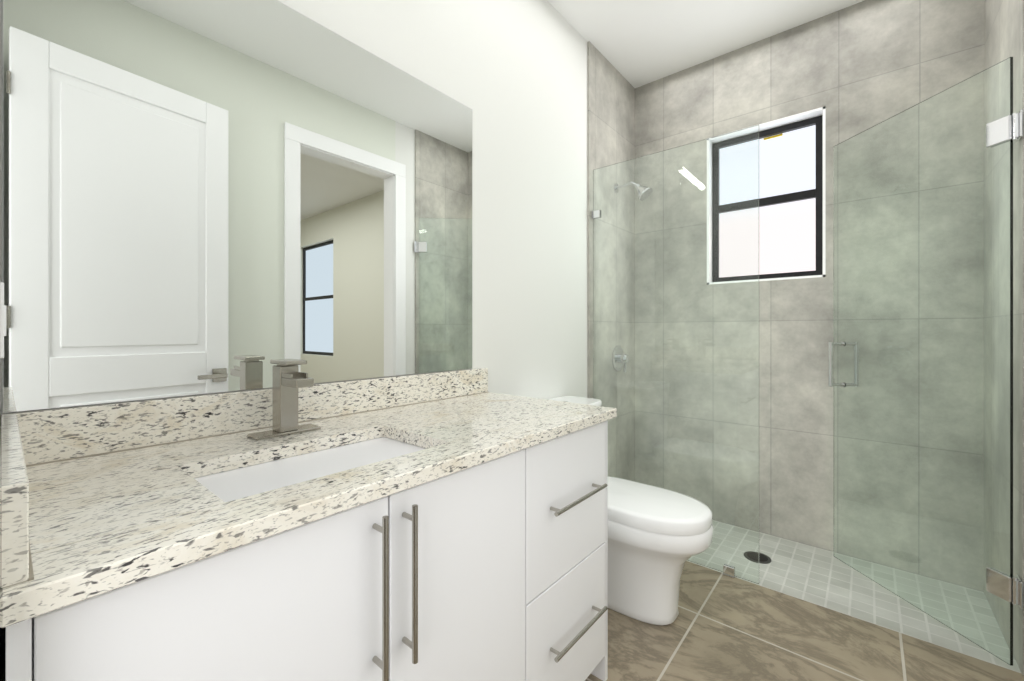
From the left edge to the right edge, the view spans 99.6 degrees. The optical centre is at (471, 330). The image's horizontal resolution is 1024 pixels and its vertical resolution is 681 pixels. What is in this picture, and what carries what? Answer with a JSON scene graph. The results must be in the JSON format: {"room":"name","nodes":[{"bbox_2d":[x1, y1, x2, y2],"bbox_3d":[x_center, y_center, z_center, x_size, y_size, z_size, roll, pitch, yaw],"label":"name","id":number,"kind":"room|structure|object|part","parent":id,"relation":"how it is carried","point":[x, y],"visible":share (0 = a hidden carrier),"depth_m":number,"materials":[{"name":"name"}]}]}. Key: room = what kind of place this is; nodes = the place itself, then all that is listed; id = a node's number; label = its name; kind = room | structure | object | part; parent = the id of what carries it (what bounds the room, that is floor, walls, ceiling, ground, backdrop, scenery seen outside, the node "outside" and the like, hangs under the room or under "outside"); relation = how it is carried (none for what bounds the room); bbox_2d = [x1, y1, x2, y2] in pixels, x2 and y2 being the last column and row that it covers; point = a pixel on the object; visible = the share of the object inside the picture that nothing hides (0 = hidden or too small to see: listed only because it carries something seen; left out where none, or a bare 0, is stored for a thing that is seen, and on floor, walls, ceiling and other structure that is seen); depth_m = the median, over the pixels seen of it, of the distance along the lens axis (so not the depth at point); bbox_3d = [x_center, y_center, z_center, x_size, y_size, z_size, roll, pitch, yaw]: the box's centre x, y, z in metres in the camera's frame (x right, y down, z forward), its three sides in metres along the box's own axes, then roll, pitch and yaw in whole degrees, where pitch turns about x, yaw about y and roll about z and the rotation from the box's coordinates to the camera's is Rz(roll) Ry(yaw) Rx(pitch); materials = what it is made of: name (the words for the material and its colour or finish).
{"room":"bathroom","nodes":[
{"label":"bathroom","id":0,"kind":"room"},
{"bbox_2d":[0,0,586,680],"bbox_3d":[-0.871,-0.254,0.884,0.120,2.794,6.124,0,0,43],"label":"wall","id":1,"kind":"structure","parent":0,"point":[512,74],"depth_m":1.95,"materials":[{"name":"white paint"}]},
{"bbox_2d":[0,412,31,586],"bbox_3d":[-0.651,0.203,0.608,0.532,0.100,0.020,0,0,43],"label":"backsplash","id":2,"kind":"structure","parent":1,"relation":"attached to","point":[15,473],"depth_m":0.43,"materials":[{"name":"beige stone"}]},
{"bbox_2d":[3,0,471,412],"bbox_3d":[-0.433,-0.370,1.267,0.005,1.043,1.280,0,0,43],"label":"mirror","id":3,"kind":"object","parent":1,"relation":"attached to","point":[207,196],"visible":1,"depth_m":1.05,"materials":[{"name":"clear glass"}]},
{"bbox_2d":[2,368,487,462],"bbox_3d":[-0.401,0.203,1.289,0.020,0.100,1.361,0,0,43],"label":"backsplash","id":4,"kind":"structure","parent":1,"relation":"attached to","point":[72,432],"depth_m":1.01,"materials":[{"name":"beige stone"}]},
{"bbox_2d":[587,41,634,397],"bbox_3d":[0.889,-0.254,2.703,0.012,2.794,0.664,0,0,43],"label":"tile","id":5,"kind":"structure","parent":1,"relation":"attached to","point":[610,114],"depth_m":2.57,"materials":[{"name":"grey tile"}]},
{"bbox_2d":[547,0,864,87],"bbox_3d":[1.368,-1.701,-1.105,6.110,0.100,6.224,0,0,43],"label":"ceiling","id":6,"kind":"structure","parent":0,"point":[637,43],"depth_m":2.33,"materials":[{"name":"white paint"}]},
{"bbox_2d":[707,106,825,280],"bbox_3d":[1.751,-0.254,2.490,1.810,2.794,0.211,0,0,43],"label":"window frame","id":7,"kind":"structure","parent":0,"point":[813,113],"depth_m":2.30,"materials":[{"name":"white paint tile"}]},
{"bbox_2d":[759,115,822,278],"bbox_3d":[1.707,-0.730,2.515,0.534,0.866,0.044,0,0,43],"label":"shower window","id":8,"kind":"structure","parent":7,"relation":"in","point":[791,200],"depth_m":2.43,"materials":[{"name":"black"}]},
{"bbox_2d":[635,0,984,551],"bbox_3d":[1.683,-0.254,2.416,1.546,2.794,0.012,0,0,43],"label":"tile","id":9,"kind":"structure","parent":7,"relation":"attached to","point":[858,68],"depth_m":2.30,"materials":[{"name":"grey tile"}]},
{"bbox_2d":[585,561,1023,680],"bbox_3d":[-0.528,1.168,0.009,1.810,0.050,5.300,0,0,43],"label":"floor","id":10,"kind":"structure","parent":0,"point":[721,627],"depth_m":1.56,"materials":[{"name":"tile"}]},
{"bbox_2d":[0,415,616,680],"bbox_3d":[-0.196,0.714,1.095,0.584,0.859,1.344,0,0,43],"label":"bathroom vanity","id":11,"kind":"object","parent":10,"relation":"on","point":[293,524],"depth_m":0.77,"materials":[{"name":"painted wood"},{"name":"brushed nickel"}]},
{"bbox_2d":[0,391,616,614],"bbox_3d":[-0.196,0.268,1.103,0.572,0.030,1.364,0,0,43],"label":"countertop","id":12,"kind":"structure","parent":11,"relation":"on","point":[113,514],"depth_m":0.72,"materials":[{"name":"beige stone"}]},
{"bbox_2d":[244,359,323,438],"bbox_3d":[-0.435,0.162,1.045,0.135,0.182,0.160,0,0,43],"label":"faucet","id":13,"kind":"object","parent":12,"relation":"on","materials":[{"name":"silver metal"}]},
{"bbox_2d":[192,431,431,498],"bbox_3d":[-0.301,0.350,0.895,0.291,0.159,0.504,0,0,43],"label":"sink","id":14,"kind":"object","parent":12,"relation":"in","point":[241,476],"depth_m":0.92,"materials":[{"name":"white ceramic"}]},
{"bbox_2d":[547,396,712,624],"bbox_3d":[0.625,0.739,1.870,0.745,0.808,0.432,0,0,43],"label":"toilet","id":15,"kind":"object","parent":10,"relation":"on","point":[658,537],"visible":0.5,"depth_m":1.67,"materials":[{"name":"white ceramic"}]},
{"bbox_3d":[1.347,-0.254,0.802,0.120,2.794,3.244,0,0,43],"label":"wall","id":16,"kind":"structure","parent":0,"visible":0},
{"bbox_2d":[985,0,1023,675],"bbox_3d":[2.042,-0.254,1.655,0.012,2.794,0.624,0,0,43],"label":"tile","id":17,"kind":"structure","parent":16,"relation":"attached to","point":[1004,29],"depth_m":1.48,"materials":[{"name":"grey tile"}]},
{"bbox_3d":[-0.377,-0.254,0.262,1.690,2.794,0.116,0,0,43],"label":"wall","id":18,"kind":"structure","parent":0,"visible":0},
{"bbox_2d":[0,282,5,357],"bbox_3d":[-0.773,-0.017,0.710,0.080,0.120,0.008,0,0,43],"label":"switch plate","id":19,"kind":"object","parent":18,"relation":"attached to","point":[2,320],"visible":1,"depth_m":0.68,"materials":[{"name":"white plastic"}]},
{"label":"outside","id":20,"kind":"structure","parent":0,"visible":0},
{"bbox_2d":[687,532,1020,672],"bbox_3d":[1.544,1.168,2.265,1.810,0.050,0.824,0,0,43],"label":"shower floor","id":21,"kind":"structure","parent":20,"point":[825,578],"depth_m":1.88,"materials":[{"name":"tile"}]},
{"bbox_2d":[759,552,770,563],"bbox_3d":[1.440,1.141,2.174,0.116,0.004,0.116,0,0,43],"label":"drain","id":22,"kind":"object","parent":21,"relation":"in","point":[764,559],"visible":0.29,"depth_m":2.15,"materials":[{"name":"grey metal"}]},
{"bbox_2d":[591,57,1022,665],"bbox_3d":[1.436,0.107,2.148,1.544,2.069,0.567,0,0,43],"label":"shower enclosure","id":23,"kind":"object","parent":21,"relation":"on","point":[923,357],"visible":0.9,"depth_m":1.94,"materials":[{"name":"clear glass"}]},
{"bbox_3d":[1.821,0.102,1.802,0.150,2.058,0.721,0,0,0],"label":"door","id":24,"kind":"part","parent":23,"relation":"part of","materials":[{"name":"clear glass"}]}
]}

